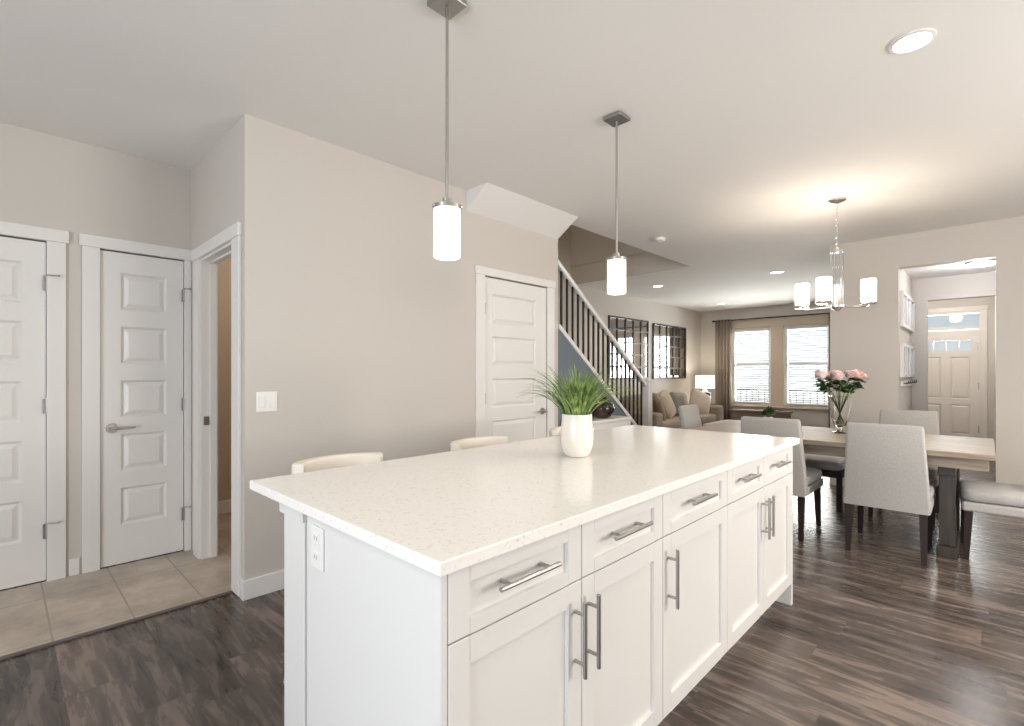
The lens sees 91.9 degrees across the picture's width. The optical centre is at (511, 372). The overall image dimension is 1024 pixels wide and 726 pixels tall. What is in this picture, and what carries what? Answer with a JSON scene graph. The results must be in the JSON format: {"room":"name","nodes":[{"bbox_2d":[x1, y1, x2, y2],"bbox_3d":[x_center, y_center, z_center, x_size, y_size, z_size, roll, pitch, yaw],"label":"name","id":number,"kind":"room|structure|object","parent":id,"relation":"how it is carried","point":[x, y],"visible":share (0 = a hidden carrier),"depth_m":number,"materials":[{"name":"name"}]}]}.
{"room":"kitchen","nodes":[
{"label":"kitchen","id":0,"kind":"room"},
{"bbox_2d":[0,122,190,576],"bbox_3d":[-3.806,-0.090,2.119,0.120,2.740,4.160,0,0,44],"label":"wall","id":1,"kind":"structure","parent":0,"point":[47,181],"depth_m":3.13,"materials":[{"name":"grey paint"}]},
{"bbox_2d":[0,221,68,589],"bbox_3d":[-3.122,0.197,2.737,0.084,2.155,1.004,0,0,44],"label":"door","id":2,"kind":"structure","parent":1,"relation":"in","point":[24,280],"depth_m":2.98,"materials":[{"name":"white paint"}]},
{"bbox_2d":[69,557,79,575],"bbox_3d":[-2.753,1.221,3.113,0.014,0.106,0.050,0,0,44],"label":"baseboard","id":3,"kind":"structure","parent":1,"relation":"attached to","point":[74,564],"depth_m":3.11,"materials":[{"name":"white paint"}]},
{"bbox_2d":[79,233,190,573],"bbox_3d":[-2.524,0.197,3.347,0.097,2.155,0.608,0,0,44],"label":"door","id":4,"kind":"structure","parent":1,"relation":"in","point":[133,402],"depth_m":3.34,"materials":[{"name":"white paint"}]},
{"bbox_2d":[0,512,231,656],"bbox_3d":[-3.164,1.277,2.568,1.840,0.006,5.700,0,0,44],"label":"floor tile","id":5,"kind":"structure","parent":0,"point":[33,615],"depth_m":2.84,"materials":[{"name":"beige tile"}]},
{"bbox_2d":[191,114,262,579],"bbox_3d":[-1.719,-0.090,4.065,2.080,2.740,1.540,0,0,44],"label":"wall","id":6,"kind":"structure","parent":0,"point":[227,182],"depth_m":2.85,"materials":[{"name":"grey paint"}]},
{"bbox_2d":[191,222,241,596],"bbox_3d":[-1.861,0.209,3.185,0.978,2.130,0.125,0,0,44],"label":"door frame","id":7,"kind":"structure","parent":6,"relation":"in","point":[205,270],"depth_m":3.39,"materials":[{"name":"white paint"}]},
{"bbox_2d":[218,500,230,513],"bbox_3d":[-2.389,1.217,4.713,0.015,0.114,1.340,0,0,44],"label":"baseboard","id":8,"kind":"structure","parent":6,"relation":"attached to","point":[223,506],"depth_m":4.48,"materials":[{"name":"white paint"}]},
{"bbox_2d":[240,578,243,599],"bbox_3d":[-1.527,1.224,2.799,0.045,0.112,0.014,0,0,44],"label":"baseboard","id":9,"kind":"structure","parent":6,"relation":"attached to","point":[241,579],"depth_m":2.80,"materials":[{"name":"white paint"}]},
{"bbox_2d":[263,120,632,574],"bbox_3d":[0.072,-0.090,4.494,0.100,2.740,4.445,0,0,44],"label":"wall","id":10,"kind":"structure","parent":0,"point":[369,335],"depth_m":3.33,"materials":[{"name":"grey paint"}]},
{"bbox_2d":[242,570,283,600],"bbox_3d":[-0.908,1.224,3.397,0.014,0.112,1.734,0,0,44],"label":"baseboard","id":11,"kind":"structure","parent":10,"relation":"attached to","point":[271,582],"depth_m":2.84,"materials":[{"name":"white paint"}]},
{"bbox_2d":[256,391,276,411],"bbox_3d":[-1.420,0.168,2.869,0.010,0.116,0.118,0,0,44],"label":"light switch","id":12,"kind":"object","parent":10,"relation":"attached to","point":[265,401],"visible":1,"depth_m":2.87,"materials":[{"name":"white plastic"}]},
{"bbox_2d":[474,265,555,442],"bbox_3d":[0.055,0.203,4.390,0.097,2.154,1.022,0,0,44],"label":"door","id":13,"kind":"structure","parent":10,"relation":"in","point":[510,317],"depth_m":4.36,"materials":[{"name":"white paint"}]},
{"bbox_2d":[0,0,1023,311],"bbox_3d":[2.071,-1.610,3.943,7.900,0.300,15.150,0,0,44],"label":"ceiling","id":14,"kind":"structure","parent":0,"point":[747,117],"depth_m":2.62,"materials":[{"name":"white paint"}]},
{"bbox_2d":[427,0,466,260],"bbox_3d":[-0.258,-0.956,1.942,0.118,1.008,0.123,0,0,44],"label":"pendant light","id":15,"kind":"object","parent":14,"relation":"hanging from","point":[447,212],"visible":1,"depth_m":1.92,"materials":[{"name":"white glass"}]},
{"bbox_2d":[603,110,629,294],"bbox_3d":[0.595,-0.956,2.825,0.118,1.008,0.123,0,0,44],"label":"pendant light","id":16,"kind":"object","parent":14,"relation":"hanging from","point":[616,264],"visible":1,"depth_m":2.80,"materials":[{"name":"white glass"}]},
{"bbox_2d":[653,237,664,242],"bbox_3d":[1.600,-1.438,5.378,0.124,0.044,0.124,0,0,44],"label":"smoke detector","id":17,"kind":"object","parent":14,"relation":"attached to","point":[656,239],"visible":1,"depth_m":5.34,"materials":[{"name":"white plastic"}]},
{"bbox_2d":[770,271,783,273],"bbox_3d":[3.841,-1.455,7.176,0.186,0.008,0.186,0,0,44],"label":"recessed light","id":18,"kind":"object","parent":14,"relation":"in","point":[772,272],"visible":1,"depth_m":7.19,"materials":[{"name":"white paint"}]},
{"bbox_2d":[794,197,877,311],"bbox_3d":[2.723,-0.988,4.210,0.540,0.944,0.416,0,0,-9],"label":"chandelier","id":19,"kind":"object","parent":14,"relation":"hanging from","point":[829,289],"visible":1,"depth_m":4.15,"materials":[{"name":"white glass"}]},
{"bbox_2d":[888,28,936,53],"bbox_3d":[1.760,-1.455,2.179,0.168,0.008,0.168,0,0,44],"label":"recessed light","id":20,"kind":"object","parent":14,"relation":"in","point":[911,41],"visible":1,"depth_m":2.17,"materials":[{"name":"white paint"}]},
{"bbox_2d":[0,461,1023,725],"bbox_3d":[2.071,1.340,3.943,7.900,0.120,15.150,0,0,44],"label":"floor","id":21,"kind":"structure","parent":0,"point":[870,634],"depth_m":2.23,"materials":[{"name":"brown wood"}]},
{"bbox_2d":[0,591,232,660],"bbox_3d":[-3.067,1.276,1.391,0.035,0.009,4.140,0,0,44],"label":"trim","id":22,"kind":"structure","parent":21,"relation":"on","point":[119,624],"depth_m":2.47,"materials":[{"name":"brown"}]},
{"bbox_2d":[279,503,306,725],"bbox_3d":[-0.627,0.841,1.546,0.169,0.879,0.129,0,0,44],"label":"island post","id":23,"kind":"object","parent":21,"relation":"on","point":[295,522],"visible":0.32,"depth_m":1.49,"materials":[{"name":"white paint"}]},
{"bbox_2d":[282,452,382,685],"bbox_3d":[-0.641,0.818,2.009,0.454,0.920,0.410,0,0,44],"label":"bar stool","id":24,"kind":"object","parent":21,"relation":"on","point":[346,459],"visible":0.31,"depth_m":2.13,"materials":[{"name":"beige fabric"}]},
{"bbox_2d":[307,516,446,725],"bbox_3d":[-0.357,0.841,1.203,0.615,0.879,0.016,0,0,44],"label":"end panel","id":25,"kind":"object","parent":21,"relation":"on","point":[377,620],"visible":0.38,"depth_m":1.17,"materials":[{"name":"white paint"}]},
{"bbox_2d":[311,524,323,571],"bbox_3d":[-0.534,0.480,1.356,0.072,0.116,0.009,0,0,44],"label":"wall outlet","id":26,"kind":"object","parent":25,"relation":"attached to","point":[317,533],"visible":1,"depth_m":1.35,"materials":[{"name":"white plastic"}]},
{"bbox_2d":[313,531,318,545],"bbox_3d":[-0.536,0.454,1.354,0.034,0.034,0.004,0,0,44],"label":"socket","id":27,"kind":"object","parent":26,"relation":"attached to","point":[315,533],"depth_m":1.35,"materials":[{"name":"grey plastic"}]},
{"bbox_2d":[313,550,318,564],"bbox_3d":[-0.536,0.506,1.354,0.034,0.034,0.004,0,0,44],"label":"socket","id":28,"kind":"object","parent":26,"relation":"attached to","point":[315,552],"depth_m":1.35,"materials":[{"name":"grey plastic"}]},
{"bbox_2d":[450,436,507,450],"bbox_3d":[-0.085,0.818,2.585,0.454,0.920,0.410,0,0,44],"label":"bar stool","id":29,"kind":"object","parent":21,"relation":"on","point":[473,442],"visible":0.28,"depth_m":2.73,"materials":[{"name":"beige fabric"}]},
{"bbox_2d":[447,495,661,725],"bbox_3d":[-0.016,0.841,1.518,0.645,0.879,0.909,0,0,44],"label":"base cabinet","id":30,"kind":"object","parent":21,"relation":"on","point":[564,628],"visible":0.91,"depth_m":1.27,"materials":[{"name":"white paint"}]},
{"bbox_2d":[250,425,799,576],"bbox_3d":[0.359,0.385,2.243,1.060,0.030,2.534,0,0,44],"label":"countertop","id":31,"kind":"structure","parent":30,"relation":"on","point":[442,514],"depth_m":1.62,"materials":[{"name":"white stone"}]},
{"bbox_2d":[519,364,644,457],"bbox_3d":[0.303,0.158,2.156,0.535,0.424,0.583,0,0,-30],"label":"potted grass","id":32,"kind":"object","parent":31,"relation":"on","point":[576,437],"depth_m":2.13,"materials":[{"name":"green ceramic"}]},
{"bbox_2d":[560,413,592,457],"bbox_3d":[0.287,0.276,2.190,0.145,0.188,0.145,0,0,44],"label":"pot","id":33,"kind":"object","parent":32,"relation":"attached to","point":[576,437],"depth_m":2.13,"materials":[{"name":"white ceramic"}]},
{"bbox_2d":[549,426,560,436],"bbox_3d":[0.470,0.818,3.160,0.454,0.920,0.410,0,0,44],"label":"bar stool","id":34,"kind":"object","parent":21,"relation":"on","point":[555,431],"visible":0.09,"depth_m":3.10,"materials":[{"name":"beige fabric"}]},
{"bbox_2d":[558,259,652,425],"bbox_3d":[0.794,0.086,5.868,1.030,2.389,2.295,0,0,44],"label":"stair railing","id":35,"kind":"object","parent":21,"relation":"on","point":[645,399],"depth_m":5.42,"materials":[{"name":"white paint"}]},
{"bbox_2d":[592,415,631,429],"bbox_3d":[0.877,0.873,5.033,0.270,0.815,0.860,0,0,44],"label":"console table","id":36,"kind":"object","parent":21,"relation":"on","point":[613,421],"visible":0.22,"depth_m":5.03,"materials":[{"name":"white paint"}]},
{"bbox_2d":[591,394,614,417],"bbox_3d":[0.930,0.342,5.080,0.244,0.246,0.244,0,0,44],"label":"round vase","id":37,"kind":"object","parent":36,"relation":"on","point":[606,409],"visible":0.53,"depth_m":4.99,"materials":[{"name":"brown ceramic"}]},
{"bbox_2d":[619,392,722,428],"bbox_3d":[2.900,0.837,9.294,1.080,0.887,2.760,0,0,44],"label":"sofa","id":38,"kind":"object","parent":21,"relation":"on","point":[715,414],"visible":0.27,"depth_m":8.67,"materials":[{"name":"beige fabric"}]},
{"bbox_2d":[652,393,665,420],"bbox_3d":[2.524,0.600,8.545,0.229,0.498,0.510,0,0,5],"label":"throw pillow","id":39,"kind":"object","parent":38,"relation":"on","point":[657,404],"visible":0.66,"depth_m":8.36,"materials":[{"name":"brown fabric"}]},
{"bbox_2d":[658,389,675,418],"bbox_3d":[2.800,0.570,8.946,0.248,0.525,0.538,0,0,31],"label":"throw pillow","id":40,"kind":"object","parent":38,"relation":"on","point":[670,409],"visible":0.82,"depth_m":8.79,"materials":[{"name":"beige fabric"}]},
{"bbox_2d":[663,419,679,427],"bbox_3d":[2.434,0.895,8.667,0.800,0.170,0.768,0,0,44],"label":"seat cushion","id":41,"kind":"object","parent":38,"relation":"on","point":[669,423],"depth_m":8.42,"materials":[{"name":"beige fabric"}]},
{"bbox_2d":[669,392,685,414],"bbox_3d":[3.159,0.590,9.433,0.463,0.452,0.223,0,0,-38],"label":"throw pillow","id":42,"kind":"object","parent":38,"relation":"on","point":[678,399],"visible":0.61,"depth_m":9.34,"materials":[{"name":"brown fabric"}]},
{"bbox_2d":[676,392,687,404],"bbox_3d":[3.295,0.620,9.990,0.284,0.454,0.760,0,0,44],"label":"pillow","id":43,"kind":"object","parent":38,"relation":"on","point":[684,394],"depth_m":10.09,"materials":[{"name":"beige fabric"}]},
{"bbox_2d":[675,414,715,423],"bbox_3d":[3.510,0.895,9.782,0.800,0.170,0.768,0,0,44],"label":"seat cushion","id":44,"kind":"object","parent":38,"relation":"on","point":[705,418],"depth_m":9.49,"materials":[{"name":"beige fabric"}]},
{"bbox_2d":[689,388,710,413],"bbox_3d":[3.739,0.590,9.846,0.564,0.556,0.239,0,0,-17],"label":"throw pillow","id":45,"kind":"object","parent":38,"relation":"on","point":[703,401],"visible":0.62,"depth_m":9.77,"materials":[{"name":"beige fabric"}]},
{"bbox_2d":[678,404,701,428],"bbox_3d":[2.137,0.818,5.234,0.613,0.925,0.494,0,0,42],"label":"dining chair","id":46,"kind":"object","parent":21,"relation":"on","point":[689,415],"visible":0.04,"depth_m":5.33,"materials":[{"name":"grey fabric"}]},
{"bbox_2d":[662,471,726,718],"bbox_3d":[0.495,0.841,2.048,0.645,0.879,0.561,0,0,44],"label":"base cabinet","id":47,"kind":"object","parent":21,"relation":"on","point":[694,516],"visible":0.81,"depth_m":1.83,"materials":[{"name":"white paint"}]},
{"bbox_2d":[703,420,740,425],"bbox_3d":[3.781,1.055,8.234,0.860,0.450,1.120,0,0,44],"label":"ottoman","id":48,"kind":"object","parent":21,"relation":"on","point":[721,420],"visible":0.14,"depth_m":8.42,"materials":[{"name":"beige fabric"}]},
{"bbox_2d":[725,447,790,650],"bbox_3d":[1.011,0.841,2.582,0.645,0.879,0.923,0,0,44],"label":"base cabinet","id":49,"kind":"object","parent":21,"relation":"on","point":[758,505],"visible":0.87,"depth_m":2.33,"materials":[{"name":"white paint"}]},
{"bbox_2d":[729,408,792,419],"bbox_3d":[5.344,1.042,10.659,1.160,0.475,0.380,0,0,44],"label":"bench","id":50,"kind":"object","parent":21,"relation":"on","point":[736,413],"visible":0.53,"depth_m":10.61,"materials":[{"name":"brown wood"}]},
{"bbox_2d":[741,416,822,541],"bbox_3d":[2.217,0.818,4.089,0.494,0.925,0.613,0,0,44],"label":"dining chair","id":51,"kind":"object","parent":21,"relation":"on","point":[806,480],"visible":0.47,"depth_m":3.80,"materials":[{"name":"grey fabric"}]},
{"bbox_2d":[776,446,792,604],"bbox_3d":[1.323,0.841,2.943,0.615,0.879,0.028,0,0,44],"label":"end panel","id":52,"kind":"object","parent":21,"relation":"on","point":[786,597],"visible":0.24,"depth_m":2.73,"materials":[{"name":"white paint"}]},
{"bbox_2d":[804,453,844,510],"bbox_3d":[2.861,1.052,5.022,0.900,0.455,0.420,0,0,44],"label":"bench","id":53,"kind":"object","parent":21,"relation":"on","point":[830,466],"visible":0.27,"depth_m":4.63,"materials":[{"name":"grey fabric"}]},
{"bbox_2d":[804,453,844,470],"bbox_3d":[3.023,0.875,4.865,0.444,0.100,0.420,0,0,44],"label":"cushion","id":54,"kind":"object","parent":53,"relation":"on","point":[822,462],"depth_m":4.70,"materials":[{"name":"grey fabric"}]},
{"bbox_2d":[689,421,995,559],"bbox_3d":[2.684,0.900,4.219,2.050,0.760,1.110,0,0,44],"label":"dining table","id":55,"kind":"object","parent":21,"relation":"on","point":[950,454],"visible":0.55,"depth_m":3.46,"materials":[{"name":"brown wood"}]},
{"bbox_2d":[759,406,777,417],"bbox_3d":[2.506,0.419,4.845,0.169,0.201,0.204,0,0,44],"label":"potted plant","id":56,"kind":"object","parent":55,"relation":"on","point":[767,412],"visible":0.65,"depth_m":4.83,"materials":[{"name":"green plant"}]},
{"bbox_2d":[827,396,852,433],"bbox_3d":[2.828,0.360,4.269,0.190,0.319,0.190,0,0,44],"label":"glass vase","id":57,"kind":"object","parent":55,"relation":"on","point":[839,406],"visible":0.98,"depth_m":4.22,"materials":[{"name":"clear glass"}]},
{"bbox_2d":[814,370,830,395],"bbox_3d":[2.760,0.209,4.337,0.225,0.474,0.152,0,0,6],"label":"rose","id":58,"kind":"object","parent":57,"relation":"in","point":[816,371],"visible":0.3,"depth_m":4.33,"materials":[{"name":"pink plant"}]},
{"bbox_2d":[814,371,832,395],"bbox_3d":[2.727,0.214,4.272,0.251,0.464,0.147,0,0,-31],"label":"rose","id":59,"kind":"object","parent":57,"relation":"in","point":[821,374],"visible":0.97,"depth_m":4.23,"materials":[{"name":"pink plant"}]},
{"bbox_2d":[821,376,834,395],"bbox_3d":[2.787,0.219,4.352,0.139,0.454,0.200,0,0,13],"label":"rose","id":60,"kind":"object","parent":57,"relation":"in","point":[829,384],"visible":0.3,"depth_m":4.38,"materials":[{"name":"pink plant"}]},
{"bbox_2d":[825,370,842,395],"bbox_3d":[2.813,0.211,4.331,0.134,0.468,0.122,0,0,36],"label":"rose","id":61,"kind":"object","parent":57,"relation":"in","point":[830,371],"visible":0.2,"depth_m":4.34,"materials":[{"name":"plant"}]},
{"bbox_2d":[826,370,844,395],"bbox_3d":[2.771,0.212,4.227,0.127,0.468,0.134,0,0,6],"label":"rose","id":62,"kind":"object","parent":57,"relation":"in","point":[835,371],"visible":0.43,"depth_m":4.21,"materials":[{"name":"pink plant"}]},
{"bbox_2d":[831,372,851,395],"bbox_3d":[2.788,0.219,4.189,0.144,0.454,0.231,0,0,44],"label":"rose","id":63,"kind":"object","parent":57,"relation":"in","point":[838,376],"visible":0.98,"depth_m":4.14,"materials":[{"name":"pink plant"}]},
{"bbox_2d":[843,370,859,395],"bbox_3d":[2.892,0.211,4.238,0.122,0.468,0.148,0,0,-25],"label":"rose","id":64,"kind":"object","parent":57,"relation":"in","point":[847,375],"visible":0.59,"depth_m":4.23,"materials":[{"name":"pink plant"}]},
{"bbox_2d":[843,369,865,396],"bbox_3d":[2.827,0.209,4.160,0.140,0.474,0.255,0,0,-31],"label":"rose","id":65,"kind":"object","parent":57,"relation":"in","point":[856,373],"visible":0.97,"depth_m":4.10,"materials":[{"name":"pink plant"}]},
{"bbox_2d":[847,375,867,396],"bbox_3d":[2.905,0.219,4.208,0.214,0.454,0.153,0,0,3],"label":"rose","id":66,"kind":"object","parent":57,"relation":"in","point":[865,376],"visible":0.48,"depth_m":4.18,"materials":[{"name":"pink plant"}]},
{"bbox_2d":[843,422,935,566],"bbox_3d":[2.746,0.818,3.606,0.494,0.925,0.613,0,0,43],"label":"dining chair","id":67,"kind":"object","parent":21,"relation":"on","point":[886,466],"visible":1,"depth_m":3.40,"materials":[{"name":"grey fabric"}]},
{"bbox_2d":[868,409,938,526],"bbox_3d":[3.552,0.818,4.478,0.494,0.925,0.613,0,0,44],"label":"dining chair","id":68,"kind":"object","parent":21,"relation":"on","point":[928,420],"visible":0.2,"depth_m":4.56,"materials":[{"name":"grey fabric"}]},
{"bbox_2d":[959,480,1023,559],"bbox_3d":[3.471,0.818,3.379,0.613,0.925,0.494,0,0,40],"label":"dining chair","id":69,"kind":"object","parent":21,"relation":"on","point":[1003,499],"visible":0.99,"depth_m":3.35,"materials":[{"name":"grey fabric"}]},
{"bbox_3d":[4.312,0.990,11.058,0.490,0.580,0.490,0,0,44],"label":"side table","id":70,"kind":"object","parent":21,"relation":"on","visible":0},
{"bbox_2d":[695,376,714,396],"bbox_3d":[4.312,0.384,11.058,0.410,0.632,0.410,0,0,44],"label":"table lamp","id":71,"kind":"object","parent":70,"relation":"on","point":[704,382],"visible":0.81,"depth_m":10.90,"materials":[{"name":"white fabric"}]},
{"bbox_2d":[466,183,577,238],"bbox_3d":[0.128,-1.379,4.303,0.245,0.163,1.168,0,0,44],"label":"ceiling","id":72,"kind":"structure","parent":0,"point":[488,200],"depth_m":4.21,"materials":[{"name":"white paint"}]},
{"bbox_2d":[558,226,700,403],"bbox_3d":[1.334,-1.370,8.665,0.120,5.300,9.320,0,0,44],"label":"wall","id":73,"kind":"structure","parent":0,"point":[604,304],"depth_m":9.52,"materials":[{"name":"grey paint"}]},
{"bbox_2d":[608,315,648,378],"bbox_3d":[2.260,-0.462,9.516,0.029,1.167,1.450,0,0,44],"label":"mirror","id":74,"kind":"object","parent":73,"relation":"attached to","point":[632,335],"visible":0.77,"depth_m":9.57,"materials":[{"name":"black mirror"}]},
{"bbox_2d":[652,323,685,378],"bbox_3d":[3.427,-0.445,10.724,0.029,1.150,1.510,0,0,44],"label":"mirror","id":75,"kind":"object","parent":73,"relation":"attached to","point":[668,342],"visible":1,"depth_m":10.68,"materials":[{"name":"black mirror"}]},
{"bbox_2d":[570,225,689,283],"bbox_3d":[0.329,-2.740,6.077,2.270,2.559,4.240,0,0,44],"label":"wall","id":76,"kind":"structure","parent":0,"point":[589,251],"depth_m":7.80,"materials":[{"name":"grey paint"}]},
{"bbox_2d":[701,296,994,439],"bbox_3d":[6.442,-0.090,10.141,5.420,2.740,0.140,0,0,44],"label":"wall","id":77,"kind":"structure","parent":0,"point":[807,417],"depth_m":10.53,"materials":[{"name":"grey paint"}]},
{"bbox_2d":[732,327,770,404],"bbox_3d":[5.396,-0.155,11.144,0.840,1.710,0.070,0,0,44],"label":"window","id":78,"kind":"structure","parent":77,"relation":"in","point":[769,328],"depth_m":11.28,"materials":[{"name":"white paint"}]},
{"bbox_2d":[734,329,768,402],"bbox_3d":[5.365,-0.145,11.101,0.725,1.640,0.045,0,0,44],"label":"window blind","id":79,"kind":"object","parent":78,"relation":"attached to","point":[753,330],"visible":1,"depth_m":11.09,"materials":[{"name":"white plastic"}]},
{"bbox_2d":[712,312,829,322],"bbox_3d":[5.703,-1.195,10.656,2.760,0.048,0.143,0,0,44],"label":"curtain rod","id":80,"kind":"object","parent":77,"relation":"attached to","point":[829,312],"visible":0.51,"depth_m":10.61,"materials":[{"name":"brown metal"}]},
{"bbox_2d":[715,319,730,419],"bbox_3d":[4.866,0.020,11.402,0.360,2.480,0.115,0,0,44],"label":"curtain","id":81,"kind":"object","parent":80,"relation":"hanging from","point":[722,328],"visible":0.72,"depth_m":11.39,"materials":[{"name":"beige fabric"}]},
{"bbox_2d":[829,314,829,427],"bbox_3d":[6.481,0.020,9.842,0.310,2.480,0.115,0,0,44],"label":"curtain","id":82,"kind":"object","parent":80,"relation":"hanging from","point":[829,314],"visible":0.06,"depth_m":9.96,"materials":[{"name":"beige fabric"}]},
{"bbox_2d":[731,316,828,409],"bbox_3d":[5.733,-0.200,10.694,2.190,1.920,0.050,0,0,44],"label":"trim","id":83,"kind":"structure","parent":77,"relation":"attached to","point":[777,325],"depth_m":10.70,"materials":[{"name":"beige wood"}]},
{"bbox_2d":[784,323,828,406],"bbox_3d":[6.187,-0.155,10.380,0.860,1.710,0.070,0,0,44],"label":"window","id":84,"kind":"structure","parent":77,"relation":"in","point":[822,324],"depth_m":10.61,"materials":[{"name":"white paint"}]},
{"bbox_2d":[787,325,827,405],"bbox_3d":[6.156,-0.145,10.337,0.745,1.640,0.045,0,0,44],"label":"window blind","id":85,"kind":"object","parent":84,"relation":"attached to","point":[808,328],"visible":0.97,"depth_m":10.34,"materials":[{"name":"white plastic"}]},
{"bbox_2d":[928,305,987,437],"bbox_3d":[7.737,0.065,8.847,1.120,2.430,0.124,0,0,44],"label":"door","id":86,"kind":"structure","parent":77,"relation":"in","point":[957,380],"depth_m":8.70,"materials":[{"name":"beige paint"}]},
{"bbox_2d":[900,269,911,409],"bbox_3d":[4.538,0.030,5.793,0.120,2.500,1.160,0,0,44],"label":"wall","id":87,"kind":"structure","parent":0,"point":[905,280],"depth_m":5.70,"materials":[{"name":"grey paint"}]},
{"bbox_2d":[904,297,908,325],"bbox_3d":[4.585,-0.695,5.749,0.007,0.350,1.060,0,0,44],"label":"picture","id":88,"kind":"object","parent":87,"relation":"attached to","point":[906,299],"depth_m":5.59},
{"bbox_2d":[904,347,908,373],"bbox_3d":[4.585,-0.135,5.749,0.007,0.330,1.060,0,0,44],"label":"picture","id":89,"kind":"object","parent":87,"relation":"attached to","point":[906,349],"depth_m":5.59},
{"bbox_2d":[900,290,914,331],"bbox_3d":[4.593,-0.695,5.741,0.029,0.390,1.100,0,0,44],"label":"wall frame","id":90,"kind":"object","parent":87,"relation":"attached to","point":[907,304],"visible":1,"depth_m":5.60,"materials":[{"name":"white paint"}]},
{"bbox_2d":[900,343,914,376],"bbox_3d":[4.593,-0.135,5.741,0.029,0.370,1.100,0,0,44],"label":"wall frame","id":91,"kind":"object","parent":87,"relation":"attached to","point":[907,352],"visible":1,"depth_m":5.60,"materials":[{"name":"white paint"}]},
{"bbox_2d":[901,380,916,386],"bbox_3d":[4.612,0.119,5.736,0.065,0.062,1.060,0,0,44],"label":"hook rail","id":92,"kind":"object","parent":87,"relation":"attached to","point":[907,382],"visible":1,"depth_m":5.62,"materials":[{"name":"white paint"}]},
{"bbox_2d":[830,216,1023,484],"bbox_3d":[5.101,-0.090,4.361,3.920,2.740,0.120,0,0,44],"label":"wall","id":93,"kind":"structure","parent":0,"point":[865,339],"depth_m":5.20,"materials":[{"name":"grey paint"}]},
{"bbox_2d":[830,478,843,485],"bbox_3d":[3.867,1.224,5.459,0.620,0.112,0.014,0,0,44],"label":"baseboard","id":94,"kind":"structure","parent":93,"relation":"attached to","point":[832,480],"depth_m":5.64,"materials":[{"name":"white paint"}]},
{"bbox_2d":[903,262,995,279],"bbox_3d":[5.364,-1.220,5.065,2.320,0.120,1.260,0,0,44],"label":"ceiling","id":95,"kind":"structure","parent":0,"point":[961,268],"depth_m":5.62,"materials":[{"name":"white paint"}]},
{"bbox_2d":[965,259,995,266],"bbox_3d":[4.903,-1.134,5.163,0.270,0.052,0.270,0,0,44],"label":"flush light","id":96,"kind":"object","parent":95,"relation":"attached to","point":[980,263],"visible":0.84,"depth_m":5.11,"materials":[{"name":"white glass"}]},
{"bbox_2d":[912,271,995,410],"bbox_3d":[5.767,0.030,5.483,2.320,2.500,0.100,0,0,44],"label":"wall","id":97,"kind":"structure","parent":0,"point":[974,285],"depth_m":6.07,"materials":[{"name":"grey paint"}]},
{"bbox_2d":[995,296,995,454],"bbox_3d":[6.468,-0.090,7.447,1.360,2.740,3.700,0,0,44],"label":"wall","id":98,"kind":"structure","parent":0,"point":[995,296],"depth_m":7.53,"materials":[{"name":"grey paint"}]},
{"label":"outside","id":99,"kind":"structure","parent":0,"visible":0},
{"bbox_3d":[12.395,1.605,17.154,22.000,0.150,18.100,0,0,44],"label":"ground","id":100,"kind":"structure","parent":99,"visible":0},
{"bbox_2d":[736,389,824,403],"bbox_3d":[6.939,0.968,11.649,3.400,1.125,0.040,0,0,44],"label":"balcony railing","id":101,"kind":"object","parent":100,"relation":"on","point":[736,389],"visible":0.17,"depth_m":11.89,"materials":[{"name":"grey metal"}]},
{"bbox_2d":[736,313,978,403],"bbox_3d":[14.653,-2.070,19.492,14.600,7.200,1.400,0,0,44],"label":"neighbouring house","id":102,"kind":"structure","parent":100,"relation":"on","point":[957,320],"depth_m":21.21,"materials":[{"name":"white"}]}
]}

